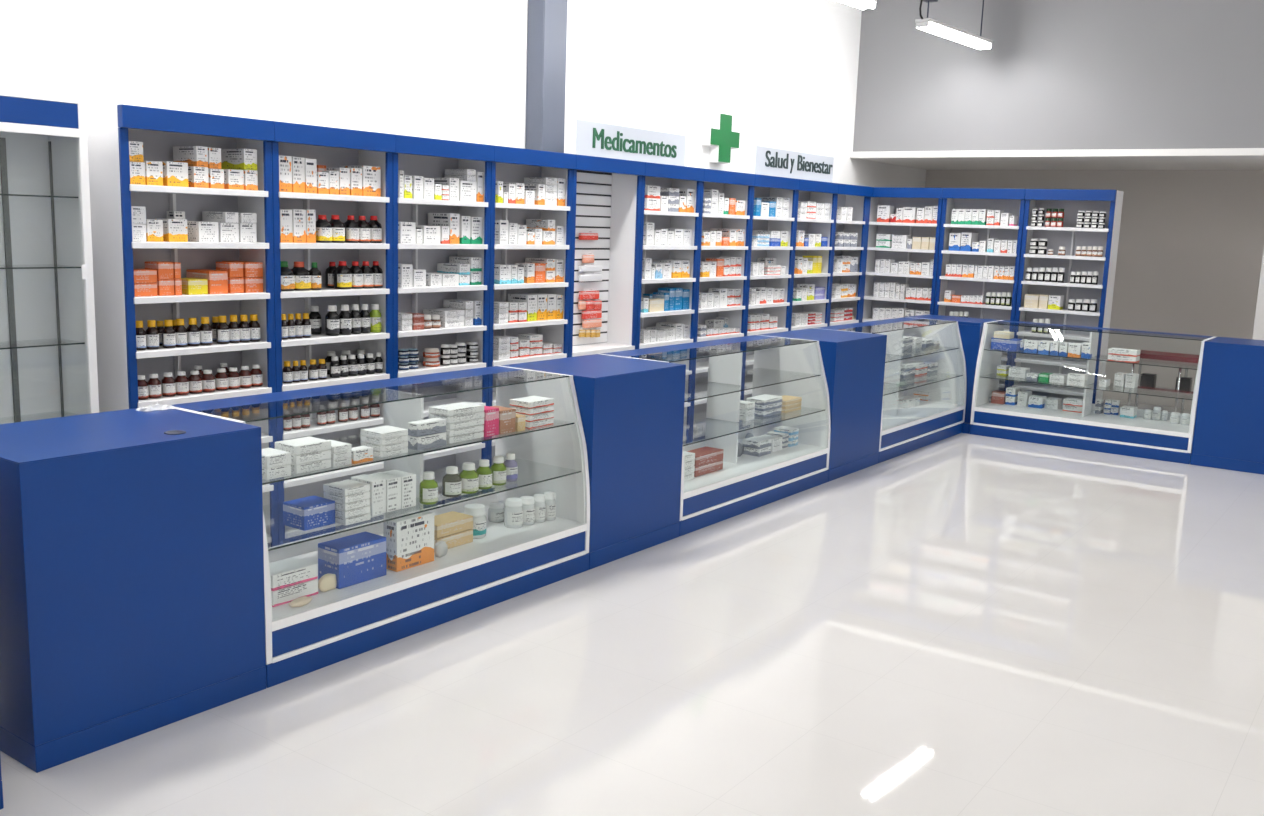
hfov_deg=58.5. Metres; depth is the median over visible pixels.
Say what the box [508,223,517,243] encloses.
carton
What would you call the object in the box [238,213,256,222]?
carton
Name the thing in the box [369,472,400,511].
carton
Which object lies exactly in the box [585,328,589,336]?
pack
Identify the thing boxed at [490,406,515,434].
carton
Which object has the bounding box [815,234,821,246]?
carton
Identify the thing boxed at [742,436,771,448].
carton
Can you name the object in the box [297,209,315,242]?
carton
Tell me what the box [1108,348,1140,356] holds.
carton
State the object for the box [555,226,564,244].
carton
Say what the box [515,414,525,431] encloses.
carton
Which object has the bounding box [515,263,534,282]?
carton
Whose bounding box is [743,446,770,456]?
carton
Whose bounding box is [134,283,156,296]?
carton
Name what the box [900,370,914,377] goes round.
carton
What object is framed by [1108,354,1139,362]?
carton
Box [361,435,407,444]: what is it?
carton
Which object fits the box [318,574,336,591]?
pouch
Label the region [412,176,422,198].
carton
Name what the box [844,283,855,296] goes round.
carton
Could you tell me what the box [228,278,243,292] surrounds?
carton
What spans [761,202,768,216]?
carton
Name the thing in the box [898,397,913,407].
carton
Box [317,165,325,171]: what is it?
carton
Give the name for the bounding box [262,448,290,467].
carton
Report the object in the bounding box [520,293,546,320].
carton
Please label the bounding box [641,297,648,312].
carton
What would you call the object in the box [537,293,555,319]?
carton
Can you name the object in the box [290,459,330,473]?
carton
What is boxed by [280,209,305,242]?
carton
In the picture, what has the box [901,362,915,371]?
carton
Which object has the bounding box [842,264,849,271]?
carton
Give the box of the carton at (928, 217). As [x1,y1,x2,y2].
[924,206,932,222]
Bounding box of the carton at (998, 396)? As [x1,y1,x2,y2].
[991,390,1005,403]
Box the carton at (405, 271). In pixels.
[398,264,412,286]
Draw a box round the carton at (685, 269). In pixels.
[668,259,689,277]
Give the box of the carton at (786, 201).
[782,198,789,207]
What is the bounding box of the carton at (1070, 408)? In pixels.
[1062,405,1081,412]
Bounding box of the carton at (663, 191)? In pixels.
[660,188,678,195]
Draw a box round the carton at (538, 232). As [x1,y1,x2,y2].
[527,228,541,244]
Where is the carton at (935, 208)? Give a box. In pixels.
[932,206,937,223]
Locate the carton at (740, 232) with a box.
[718,228,744,245]
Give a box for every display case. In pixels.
[172,366,589,687]
[601,335,829,536]
[815,317,966,462]
[969,320,1215,463]
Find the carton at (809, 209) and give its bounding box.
[798,207,815,212]
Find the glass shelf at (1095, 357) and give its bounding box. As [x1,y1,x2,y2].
[987,348,1197,368]
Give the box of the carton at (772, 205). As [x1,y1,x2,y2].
[761,201,775,216]
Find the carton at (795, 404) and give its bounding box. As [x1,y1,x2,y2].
[781,401,801,408]
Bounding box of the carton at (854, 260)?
[850,257,858,271]
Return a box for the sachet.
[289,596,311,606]
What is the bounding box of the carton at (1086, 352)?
[1081,342,1092,358]
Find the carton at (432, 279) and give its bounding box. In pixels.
[426,273,441,285]
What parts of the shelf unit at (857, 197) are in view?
panel, panel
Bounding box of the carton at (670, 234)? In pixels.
[667,231,673,244]
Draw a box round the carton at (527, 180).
[524,177,556,184]
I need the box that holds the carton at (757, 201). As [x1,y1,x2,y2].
[753,198,760,215]
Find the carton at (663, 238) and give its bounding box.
[654,229,667,244]
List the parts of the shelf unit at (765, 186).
board, panel, panel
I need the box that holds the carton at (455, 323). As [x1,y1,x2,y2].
[441,321,463,327]
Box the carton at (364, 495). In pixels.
[324,491,369,503]
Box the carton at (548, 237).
[542,231,554,244]
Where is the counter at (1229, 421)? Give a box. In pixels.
[1190,337,1263,474]
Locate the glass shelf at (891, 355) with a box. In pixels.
[885,346,956,361]
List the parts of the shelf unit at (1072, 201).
panel, panel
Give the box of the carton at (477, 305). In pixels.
[455,299,481,324]
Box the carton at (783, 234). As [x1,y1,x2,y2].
[777,231,787,245]
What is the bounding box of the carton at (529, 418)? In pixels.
[516,412,553,421]
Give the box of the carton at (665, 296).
[653,292,668,310]
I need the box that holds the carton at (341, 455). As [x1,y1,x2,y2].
[330,451,351,459]
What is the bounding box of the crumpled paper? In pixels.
[136,402,176,410]
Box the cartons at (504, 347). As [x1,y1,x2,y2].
[398,169,1138,447]
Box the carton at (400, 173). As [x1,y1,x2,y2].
[398,171,403,197]
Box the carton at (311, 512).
[283,495,334,530]
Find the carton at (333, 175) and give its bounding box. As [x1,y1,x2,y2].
[322,171,338,194]
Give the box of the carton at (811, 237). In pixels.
[804,234,814,246]
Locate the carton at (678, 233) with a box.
[655,228,682,245]
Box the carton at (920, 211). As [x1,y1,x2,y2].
[916,208,924,222]
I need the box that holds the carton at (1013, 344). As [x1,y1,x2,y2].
[990,337,1021,350]
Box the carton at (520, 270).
[517,267,523,282]
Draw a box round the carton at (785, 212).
[782,208,788,217]
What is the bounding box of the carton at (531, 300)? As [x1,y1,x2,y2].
[508,293,536,320]
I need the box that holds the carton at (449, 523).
[434,511,472,537]
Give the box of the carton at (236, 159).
[221,149,256,169]
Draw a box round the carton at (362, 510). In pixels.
[335,506,369,517]
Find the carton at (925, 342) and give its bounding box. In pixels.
[921,338,933,347]
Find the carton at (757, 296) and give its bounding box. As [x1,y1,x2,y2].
[753,291,759,303]
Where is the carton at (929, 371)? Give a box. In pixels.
[927,367,937,373]
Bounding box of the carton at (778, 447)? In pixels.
[771,443,781,451]
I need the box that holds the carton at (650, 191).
[645,185,659,198]
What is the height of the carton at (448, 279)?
0.066 m
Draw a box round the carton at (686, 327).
[683,325,688,338]
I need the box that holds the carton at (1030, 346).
[1024,340,1038,352]
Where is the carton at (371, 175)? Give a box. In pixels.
[340,166,380,196]
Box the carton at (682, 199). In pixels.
[677,196,685,211]
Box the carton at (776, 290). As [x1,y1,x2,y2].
[773,288,778,302]
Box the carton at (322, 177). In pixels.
[317,172,328,193]
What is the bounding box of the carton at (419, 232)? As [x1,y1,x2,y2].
[415,229,422,243]
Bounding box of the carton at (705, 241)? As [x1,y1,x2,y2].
[701,232,709,245]
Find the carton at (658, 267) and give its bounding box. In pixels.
[651,263,662,278]
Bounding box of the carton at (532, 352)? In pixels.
[529,348,541,355]
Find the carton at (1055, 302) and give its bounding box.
[1048,295,1063,309]
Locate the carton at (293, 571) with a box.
[270,557,317,590]
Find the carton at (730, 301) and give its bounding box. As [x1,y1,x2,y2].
[727,298,733,305]
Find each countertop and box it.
[0,408,260,463]
[501,354,684,378]
[760,328,886,342]
[910,314,997,325]
[1205,337,1263,346]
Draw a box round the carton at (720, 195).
[718,193,723,213]
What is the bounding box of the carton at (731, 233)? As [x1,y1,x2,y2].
[710,228,736,245]
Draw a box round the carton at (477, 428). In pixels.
[446,425,483,436]
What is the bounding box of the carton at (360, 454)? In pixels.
[350,446,372,463]
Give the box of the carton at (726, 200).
[723,198,728,213]
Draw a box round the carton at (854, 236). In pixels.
[844,232,857,239]
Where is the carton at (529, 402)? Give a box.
[510,396,553,408]
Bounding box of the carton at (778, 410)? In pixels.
[754,408,781,416]
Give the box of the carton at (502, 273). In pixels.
[494,264,510,283]
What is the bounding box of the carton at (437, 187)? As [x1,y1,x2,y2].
[434,184,441,199]
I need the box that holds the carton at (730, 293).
[722,288,733,297]
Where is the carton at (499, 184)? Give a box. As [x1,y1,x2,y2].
[495,181,502,202]
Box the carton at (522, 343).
[518,339,529,348]
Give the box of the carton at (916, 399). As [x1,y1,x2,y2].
[903,396,919,406]
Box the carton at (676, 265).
[653,260,681,277]
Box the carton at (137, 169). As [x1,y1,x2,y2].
[130,162,145,184]
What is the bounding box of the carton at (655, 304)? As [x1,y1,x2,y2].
[648,298,663,311]
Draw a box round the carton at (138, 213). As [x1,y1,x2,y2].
[131,206,145,223]
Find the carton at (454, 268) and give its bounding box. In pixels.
[437,263,469,274]
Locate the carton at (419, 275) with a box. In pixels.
[413,269,425,286]
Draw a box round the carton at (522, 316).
[517,312,526,321]
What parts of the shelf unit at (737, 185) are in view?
board, panel, panel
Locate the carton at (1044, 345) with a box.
[1038,340,1051,354]
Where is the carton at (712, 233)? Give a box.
[702,231,715,245]
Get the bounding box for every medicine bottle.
[135,320,145,350]
[137,375,148,399]
[145,320,158,349]
[147,374,160,398]
[156,321,163,345]
[161,372,175,396]
[162,320,175,347]
[174,318,186,346]
[175,371,188,394]
[187,318,199,345]
[188,370,201,393]
[194,365,202,375]
[199,317,211,345]
[201,370,214,391]
[210,316,218,341]
[215,368,228,390]
[216,316,229,343]
[220,363,228,373]
[228,315,239,342]
[228,367,239,389]
[239,315,249,342]
[239,366,251,387]
[249,314,260,341]
[250,364,262,386]
[280,261,294,290]
[281,314,287,339]
[282,361,292,382]
[283,410,291,430]
[287,314,295,338]
[291,261,310,290]
[291,409,300,429]
[292,361,299,381]
[294,313,302,337]
[299,360,307,381]
[301,408,309,427]
[302,313,310,337]
[308,359,317,379]
[309,262,320,289]
[309,306,321,333]
[316,215,331,242]
[316,405,326,425]
[317,359,326,379]
[325,262,335,287]
[325,305,339,335]
[325,351,335,374]
[326,404,335,423]
[329,215,344,242]
[330,356,339,377]
[334,261,351,288]
[338,403,347,421]
[339,305,351,334]
[339,350,350,361]
[339,355,347,376]
[344,215,358,242]
[347,355,357,375]
[348,402,357,420]
[349,261,362,288]
[350,304,360,333]
[355,349,365,359]
[356,354,365,374]
[357,216,370,242]
[359,400,369,418]
[360,304,370,332]
[361,261,372,288]
[365,353,374,373]
[368,216,381,242]
[369,399,379,416]
[370,304,381,332]
[371,261,382,287]
[375,353,382,372]
[419,471,437,504]
[442,466,461,496]
[459,462,478,493]
[476,459,492,489]
[491,456,505,485]
[503,453,517,481]
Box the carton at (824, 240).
[821,237,827,246]
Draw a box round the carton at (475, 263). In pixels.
[449,256,481,270]
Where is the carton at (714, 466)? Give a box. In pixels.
[694,459,722,476]
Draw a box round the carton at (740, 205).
[735,200,744,214]
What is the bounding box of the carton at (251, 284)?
[239,277,262,292]
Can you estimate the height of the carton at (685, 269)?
0.127 m
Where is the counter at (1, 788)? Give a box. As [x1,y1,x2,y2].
[0,759,3,809]
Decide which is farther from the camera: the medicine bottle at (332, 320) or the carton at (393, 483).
the medicine bottle at (332, 320)
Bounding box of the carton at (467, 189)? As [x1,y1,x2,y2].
[459,181,476,201]
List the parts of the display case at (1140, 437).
panel, trim, trim, panel, glass, rail, panel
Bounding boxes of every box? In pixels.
[1140,373,1156,386]
[1175,377,1192,390]
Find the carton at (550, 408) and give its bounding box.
[510,405,553,414]
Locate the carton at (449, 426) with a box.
[446,418,483,429]
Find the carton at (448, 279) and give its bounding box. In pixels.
[434,272,458,285]
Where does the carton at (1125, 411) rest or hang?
on the display case at (1140, 437)
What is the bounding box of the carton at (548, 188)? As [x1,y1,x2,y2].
[545,184,556,191]
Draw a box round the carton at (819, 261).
[817,256,821,272]
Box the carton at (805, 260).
[802,258,807,273]
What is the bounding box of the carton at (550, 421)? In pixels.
[525,418,553,428]
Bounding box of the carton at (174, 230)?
[155,218,187,241]
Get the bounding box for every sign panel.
[576,119,685,165]
[755,146,833,182]
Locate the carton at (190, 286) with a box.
[181,278,207,294]
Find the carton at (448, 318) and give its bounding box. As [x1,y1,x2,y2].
[440,315,464,321]
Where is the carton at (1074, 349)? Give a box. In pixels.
[1068,343,1081,357]
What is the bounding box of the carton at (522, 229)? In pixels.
[517,225,526,243]
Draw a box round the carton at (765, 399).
[746,394,781,405]
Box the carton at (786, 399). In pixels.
[782,395,801,404]
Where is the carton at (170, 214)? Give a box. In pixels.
[166,211,184,218]
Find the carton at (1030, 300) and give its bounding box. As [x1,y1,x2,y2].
[1024,294,1042,307]
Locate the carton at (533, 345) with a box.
[529,341,541,348]
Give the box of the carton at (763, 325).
[760,322,768,329]
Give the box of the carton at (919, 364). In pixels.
[909,361,927,369]
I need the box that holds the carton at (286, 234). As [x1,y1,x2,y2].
[280,210,292,242]
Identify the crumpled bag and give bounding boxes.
[434,541,447,556]
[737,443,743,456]
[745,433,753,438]
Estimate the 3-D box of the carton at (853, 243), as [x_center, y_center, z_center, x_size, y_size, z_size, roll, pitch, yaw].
[2.059,-1.565,10.709,0.108,0.065,0.139,9,11,35]
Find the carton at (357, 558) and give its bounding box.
[318,531,385,588]
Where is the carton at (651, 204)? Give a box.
[644,198,659,210]
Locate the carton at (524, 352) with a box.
[518,348,528,356]
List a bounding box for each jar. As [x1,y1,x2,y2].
[398,349,408,355]
[398,356,408,362]
[398,363,408,369]
[407,348,418,355]
[408,356,418,361]
[409,362,418,368]
[421,314,431,328]
[422,348,439,357]
[422,357,439,366]
[430,314,440,327]
[440,344,449,354]
[440,355,449,365]
[449,344,457,354]
[449,355,457,364]
[455,342,465,352]
[457,353,465,363]
[464,503,486,538]
[466,342,477,349]
[466,349,477,355]
[466,356,477,361]
[488,502,503,521]
[504,498,522,527]
[520,496,534,524]
[534,494,545,522]
[544,491,555,520]
[985,292,990,304]
[990,292,995,304]
[996,292,1001,305]
[1001,292,1006,305]
[1006,292,1011,305]
[1025,268,1031,280]
[1029,246,1037,253]
[1030,239,1038,245]
[1031,215,1036,220]
[1031,221,1036,226]
[1032,209,1037,214]
[1032,268,1038,280]
[1032,319,1037,332]
[1037,221,1042,226]
[1038,208,1044,213]
[1038,214,1043,220]
[1038,247,1046,254]
[1038,268,1044,281]
[1038,319,1043,332]
[1039,239,1047,246]
[1044,319,1049,333]
[1045,218,1050,226]
[1045,268,1051,281]
[1046,209,1051,217]
[1048,249,1053,254]
[1051,218,1056,226]
[1051,268,1057,281]
[1052,209,1057,217]
[1057,218,1063,226]
[1057,268,1064,282]
[1058,209,1063,217]
[1058,247,1064,254]
[1068,299,1074,310]
[1070,272,1075,282]
[1075,246,1080,255]
[1075,272,1081,283]
[1075,299,1082,310]
[1076,222,1083,227]
[1077,211,1084,215]
[1077,216,1083,221]
[1081,246,1086,255]
[1081,272,1086,283]
[1082,299,1089,311]
[1084,217,1091,221]
[1084,222,1090,227]
[1085,211,1091,216]
[1086,246,1091,256]
[1086,272,1092,283]
[1089,299,1096,311]
[1091,223,1097,227]
[1092,211,1098,216]
[1092,217,1098,222]
[1092,246,1097,256]
[1092,272,1097,284]
[1097,247,1102,256]
[1098,223,1104,228]
[1099,212,1105,216]
[1099,217,1105,222]
[1144,409,1151,418]
[1152,407,1160,419]
[1161,410,1167,420]
[1170,412,1179,423]
[1181,413,1189,424]
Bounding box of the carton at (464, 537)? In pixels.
[434,529,472,548]
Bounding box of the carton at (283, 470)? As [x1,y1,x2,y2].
[262,464,290,479]
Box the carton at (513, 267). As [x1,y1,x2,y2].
[503,264,516,283]
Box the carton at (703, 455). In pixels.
[686,446,723,466]
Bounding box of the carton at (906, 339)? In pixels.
[903,336,912,343]
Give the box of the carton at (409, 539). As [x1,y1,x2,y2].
[383,509,433,571]
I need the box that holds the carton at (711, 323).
[705,319,723,327]
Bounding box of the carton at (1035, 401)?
[1028,395,1046,408]
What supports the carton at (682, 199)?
on the shelf unit at (662, 175)
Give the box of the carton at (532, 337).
[518,333,542,341]
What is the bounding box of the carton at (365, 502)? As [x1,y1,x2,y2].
[335,499,369,510]
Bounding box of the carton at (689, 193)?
[679,189,694,212]
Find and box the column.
[525,0,567,152]
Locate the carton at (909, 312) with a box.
[905,309,918,316]
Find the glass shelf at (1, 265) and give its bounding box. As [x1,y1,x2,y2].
[0,264,78,267]
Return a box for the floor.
[0,400,1263,815]
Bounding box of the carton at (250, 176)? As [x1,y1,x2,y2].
[243,170,257,190]
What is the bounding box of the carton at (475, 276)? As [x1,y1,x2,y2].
[470,271,481,284]
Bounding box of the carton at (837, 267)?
[833,259,842,271]
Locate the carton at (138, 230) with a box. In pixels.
[132,224,145,241]
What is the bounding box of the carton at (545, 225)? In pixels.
[526,219,554,230]
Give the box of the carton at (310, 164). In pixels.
[305,158,316,193]
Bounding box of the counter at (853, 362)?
[760,328,886,481]
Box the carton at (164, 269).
[144,261,173,278]
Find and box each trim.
[850,148,1263,169]
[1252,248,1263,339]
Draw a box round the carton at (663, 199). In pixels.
[654,196,667,210]
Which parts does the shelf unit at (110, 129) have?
panel, panel, panel, board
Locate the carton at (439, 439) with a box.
[408,432,445,450]
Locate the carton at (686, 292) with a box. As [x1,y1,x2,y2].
[682,289,689,309]
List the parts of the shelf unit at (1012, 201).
panel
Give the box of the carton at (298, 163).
[292,157,304,192]
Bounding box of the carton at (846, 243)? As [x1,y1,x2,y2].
[843,240,849,246]
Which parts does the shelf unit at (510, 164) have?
panel, panel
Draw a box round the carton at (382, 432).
[361,425,407,438]
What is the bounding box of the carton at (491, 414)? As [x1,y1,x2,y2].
[482,406,498,436]
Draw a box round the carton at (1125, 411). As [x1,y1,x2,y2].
[1120,405,1137,418]
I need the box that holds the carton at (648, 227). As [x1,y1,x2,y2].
[643,223,654,233]
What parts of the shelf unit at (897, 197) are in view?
panel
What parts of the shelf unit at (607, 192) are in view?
panel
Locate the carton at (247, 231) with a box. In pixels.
[238,223,256,241]
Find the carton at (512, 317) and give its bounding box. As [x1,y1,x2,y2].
[508,312,517,322]
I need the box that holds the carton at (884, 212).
[877,205,893,221]
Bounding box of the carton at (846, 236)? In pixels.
[843,233,850,239]
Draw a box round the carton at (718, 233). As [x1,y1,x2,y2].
[716,231,721,245]
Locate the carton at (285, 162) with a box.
[279,155,291,191]
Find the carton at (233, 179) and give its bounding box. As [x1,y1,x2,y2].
[223,169,243,189]
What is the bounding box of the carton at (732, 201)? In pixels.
[728,198,735,214]
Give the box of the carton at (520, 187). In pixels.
[503,183,524,203]
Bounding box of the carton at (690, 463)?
[684,459,694,467]
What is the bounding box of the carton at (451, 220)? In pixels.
[428,213,459,243]
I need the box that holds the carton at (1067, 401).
[1063,397,1082,406]
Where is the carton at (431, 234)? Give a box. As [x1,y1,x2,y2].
[416,225,439,243]
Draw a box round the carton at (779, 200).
[758,197,782,206]
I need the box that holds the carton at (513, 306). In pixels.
[504,301,517,312]
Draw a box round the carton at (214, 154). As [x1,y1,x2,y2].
[208,147,220,168]
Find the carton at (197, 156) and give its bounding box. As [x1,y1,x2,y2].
[173,146,207,166]
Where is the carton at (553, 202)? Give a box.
[545,199,556,205]
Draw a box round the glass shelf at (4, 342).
[0,338,81,347]
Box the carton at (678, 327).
[656,322,683,339]
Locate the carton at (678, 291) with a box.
[665,287,682,309]
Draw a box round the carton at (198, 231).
[187,221,218,241]
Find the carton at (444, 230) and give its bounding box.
[440,226,448,243]
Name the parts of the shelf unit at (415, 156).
panel, board, panel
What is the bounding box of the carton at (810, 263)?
[807,261,812,273]
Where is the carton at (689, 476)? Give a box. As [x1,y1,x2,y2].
[684,472,693,480]
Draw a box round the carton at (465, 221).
[459,216,470,243]
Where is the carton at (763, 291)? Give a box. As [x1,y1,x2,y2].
[750,287,766,303]
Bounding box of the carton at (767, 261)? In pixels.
[757,258,775,271]
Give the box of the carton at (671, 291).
[658,288,674,310]
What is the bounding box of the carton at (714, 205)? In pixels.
[707,202,717,213]
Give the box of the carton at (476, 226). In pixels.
[470,217,482,243]
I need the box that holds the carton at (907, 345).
[902,343,911,349]
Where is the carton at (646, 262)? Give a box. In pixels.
[642,258,651,268]
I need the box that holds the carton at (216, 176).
[208,169,223,188]
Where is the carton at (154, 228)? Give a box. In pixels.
[145,219,162,241]
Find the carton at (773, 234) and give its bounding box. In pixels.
[752,230,779,237]
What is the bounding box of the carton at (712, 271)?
[701,261,716,276]
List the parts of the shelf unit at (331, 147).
panel, board, panel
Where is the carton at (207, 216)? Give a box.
[202,211,238,222]
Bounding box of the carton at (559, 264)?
[555,259,563,281]
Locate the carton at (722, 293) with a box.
[708,288,727,306]
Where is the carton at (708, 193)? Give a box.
[703,189,718,201]
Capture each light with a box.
[836,0,876,9]
[915,0,991,49]
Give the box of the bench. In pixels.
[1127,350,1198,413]
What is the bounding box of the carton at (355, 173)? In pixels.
[349,168,361,195]
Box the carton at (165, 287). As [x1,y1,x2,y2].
[157,279,173,295]
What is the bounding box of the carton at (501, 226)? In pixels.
[495,220,508,243]
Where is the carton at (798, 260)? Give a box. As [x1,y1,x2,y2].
[794,256,802,273]
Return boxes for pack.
[578,299,585,309]
[579,231,597,239]
[579,263,601,271]
[579,272,601,281]
[579,288,598,299]
[579,327,584,336]
[582,253,593,262]
[582,308,601,318]
[582,318,601,327]
[585,299,593,309]
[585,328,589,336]
[590,328,594,336]
[593,298,601,309]
[595,327,599,336]
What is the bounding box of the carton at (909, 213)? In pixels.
[902,207,918,222]
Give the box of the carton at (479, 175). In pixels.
[472,172,483,201]
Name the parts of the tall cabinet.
slotted rail, panel, frame rail, frame rail, slotted rail, panel, frame post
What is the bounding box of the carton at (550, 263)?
[525,258,554,270]
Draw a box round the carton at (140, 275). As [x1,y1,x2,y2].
[134,269,156,282]
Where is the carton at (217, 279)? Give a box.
[186,269,227,293]
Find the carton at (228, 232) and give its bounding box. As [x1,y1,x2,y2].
[218,223,238,241]
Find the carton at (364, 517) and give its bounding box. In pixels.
[335,513,370,525]
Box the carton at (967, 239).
[960,232,978,250]
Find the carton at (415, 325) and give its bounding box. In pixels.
[412,322,423,329]
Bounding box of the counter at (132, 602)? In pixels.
[0,408,265,772]
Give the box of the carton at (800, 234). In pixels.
[796,230,804,245]
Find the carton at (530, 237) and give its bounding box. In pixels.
[526,232,534,243]
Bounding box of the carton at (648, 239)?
[643,234,653,244]
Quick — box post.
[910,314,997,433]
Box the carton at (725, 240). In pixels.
[721,237,729,245]
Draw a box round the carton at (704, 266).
[700,262,709,276]
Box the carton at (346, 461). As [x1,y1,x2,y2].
[331,457,351,466]
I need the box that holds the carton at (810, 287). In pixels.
[797,284,814,299]
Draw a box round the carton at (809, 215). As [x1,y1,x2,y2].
[806,213,815,218]
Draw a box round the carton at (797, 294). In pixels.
[793,289,801,300]
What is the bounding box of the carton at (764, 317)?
[754,313,768,321]
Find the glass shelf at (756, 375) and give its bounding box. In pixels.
[688,368,818,383]
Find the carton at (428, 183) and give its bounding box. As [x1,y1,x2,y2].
[423,178,433,199]
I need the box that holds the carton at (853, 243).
[841,239,856,246]
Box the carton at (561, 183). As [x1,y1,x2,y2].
[557,178,565,205]
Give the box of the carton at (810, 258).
[803,256,817,272]
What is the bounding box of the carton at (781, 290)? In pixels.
[778,288,784,301]
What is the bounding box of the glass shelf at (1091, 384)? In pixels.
[980,372,1193,398]
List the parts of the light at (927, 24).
hanger rod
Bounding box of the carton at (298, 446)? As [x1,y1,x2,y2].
[275,436,330,454]
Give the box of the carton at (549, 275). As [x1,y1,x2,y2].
[545,271,554,281]
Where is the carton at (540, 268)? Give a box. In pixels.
[534,263,545,282]
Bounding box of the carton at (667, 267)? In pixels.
[654,262,671,277]
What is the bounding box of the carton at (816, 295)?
[814,293,824,299]
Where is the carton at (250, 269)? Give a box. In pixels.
[222,261,262,276]
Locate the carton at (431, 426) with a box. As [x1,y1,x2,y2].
[408,418,445,436]
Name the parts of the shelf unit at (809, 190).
panel, panel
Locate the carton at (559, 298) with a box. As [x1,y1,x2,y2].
[556,294,563,318]
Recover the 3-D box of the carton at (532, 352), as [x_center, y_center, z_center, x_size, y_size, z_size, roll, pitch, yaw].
[-0.647,-0.359,7.151,0.108,0.041,0.116,9,11,35]
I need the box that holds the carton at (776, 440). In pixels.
[758,434,782,445]
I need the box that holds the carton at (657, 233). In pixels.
[654,230,660,244]
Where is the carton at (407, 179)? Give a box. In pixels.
[404,175,411,197]
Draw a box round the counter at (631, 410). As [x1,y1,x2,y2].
[501,354,685,569]
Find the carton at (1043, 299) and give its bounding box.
[1039,294,1048,308]
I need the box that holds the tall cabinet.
[0,94,98,423]
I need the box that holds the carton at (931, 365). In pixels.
[922,361,937,368]
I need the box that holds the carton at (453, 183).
[434,178,458,200]
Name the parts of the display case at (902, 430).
panel, glass, trim, panel, trim, panel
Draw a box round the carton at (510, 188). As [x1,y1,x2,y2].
[503,184,515,203]
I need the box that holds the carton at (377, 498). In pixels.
[351,474,385,515]
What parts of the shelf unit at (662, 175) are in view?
panel, panel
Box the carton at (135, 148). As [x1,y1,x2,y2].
[129,141,143,161]
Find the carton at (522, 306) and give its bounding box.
[513,301,526,311]
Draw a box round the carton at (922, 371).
[915,368,926,375]
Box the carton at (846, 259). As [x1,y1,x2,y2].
[834,256,850,263]
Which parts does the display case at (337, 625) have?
panel, rail, panel, trim, trim, glass, panel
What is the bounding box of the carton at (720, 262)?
[706,258,723,276]
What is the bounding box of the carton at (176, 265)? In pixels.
[162,261,180,278]
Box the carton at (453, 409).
[429,402,483,416]
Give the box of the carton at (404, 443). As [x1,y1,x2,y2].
[361,441,407,450]
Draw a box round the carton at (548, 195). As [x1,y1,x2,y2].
[545,192,556,198]
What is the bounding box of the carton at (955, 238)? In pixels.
[949,233,961,250]
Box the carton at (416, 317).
[410,312,423,321]
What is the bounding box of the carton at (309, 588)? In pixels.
[271,579,317,606]
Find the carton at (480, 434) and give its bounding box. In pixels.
[446,431,483,443]
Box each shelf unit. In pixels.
[86,104,278,547]
[271,121,395,544]
[393,135,493,508]
[487,145,575,492]
[568,154,644,356]
[636,162,703,443]
[690,169,754,441]
[740,174,799,429]
[789,179,838,330]
[828,183,872,325]
[862,187,942,321]
[934,188,1025,390]
[1009,189,1123,403]
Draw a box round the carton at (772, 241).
[769,238,780,245]
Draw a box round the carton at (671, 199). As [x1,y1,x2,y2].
[668,196,678,203]
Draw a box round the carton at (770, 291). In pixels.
[761,287,773,302]
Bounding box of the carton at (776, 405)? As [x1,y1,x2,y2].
[755,402,781,411]
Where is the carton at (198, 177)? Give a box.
[188,166,208,187]
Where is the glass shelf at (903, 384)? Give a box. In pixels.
[883,372,959,390]
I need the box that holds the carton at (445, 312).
[423,308,464,316]
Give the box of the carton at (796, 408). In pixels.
[781,406,800,412]
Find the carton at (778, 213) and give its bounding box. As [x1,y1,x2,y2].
[775,207,782,216]
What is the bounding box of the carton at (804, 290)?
[793,287,806,300]
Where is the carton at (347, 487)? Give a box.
[323,479,369,495]
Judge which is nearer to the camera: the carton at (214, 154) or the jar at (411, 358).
the carton at (214, 154)
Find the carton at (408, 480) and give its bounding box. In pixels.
[382,470,415,508]
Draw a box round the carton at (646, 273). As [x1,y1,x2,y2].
[642,268,650,278]
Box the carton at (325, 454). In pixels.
[291,450,330,464]
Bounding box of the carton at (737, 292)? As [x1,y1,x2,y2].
[725,288,740,296]
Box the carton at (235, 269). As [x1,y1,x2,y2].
[216,261,242,277]
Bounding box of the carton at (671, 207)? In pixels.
[668,204,678,211]
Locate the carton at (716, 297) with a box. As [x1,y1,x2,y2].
[713,295,718,306]
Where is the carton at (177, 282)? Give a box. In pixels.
[174,279,181,294]
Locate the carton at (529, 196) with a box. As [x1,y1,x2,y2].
[524,190,534,204]
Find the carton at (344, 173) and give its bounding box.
[326,168,349,194]
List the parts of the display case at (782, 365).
panel, rail, glass, trim, panel, trim, panel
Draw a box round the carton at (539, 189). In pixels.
[525,184,544,204]
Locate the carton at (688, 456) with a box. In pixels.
[683,451,694,461]
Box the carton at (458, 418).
[429,411,483,422]
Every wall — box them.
[0,0,925,397]
[853,0,1263,151]
[925,170,1263,408]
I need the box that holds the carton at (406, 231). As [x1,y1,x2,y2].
[398,222,415,243]
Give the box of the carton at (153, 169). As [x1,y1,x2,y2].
[144,161,162,185]
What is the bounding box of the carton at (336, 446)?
[329,440,351,452]
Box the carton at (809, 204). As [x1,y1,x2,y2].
[798,201,815,206]
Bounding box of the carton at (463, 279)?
[459,275,469,284]
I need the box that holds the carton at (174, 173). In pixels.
[157,161,188,186]
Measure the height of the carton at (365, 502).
0.027 m
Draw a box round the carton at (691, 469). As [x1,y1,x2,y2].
[684,466,694,474]
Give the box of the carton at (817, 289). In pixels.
[814,286,824,292]
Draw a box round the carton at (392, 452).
[373,447,407,456]
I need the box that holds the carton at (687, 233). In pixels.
[664,228,691,245]

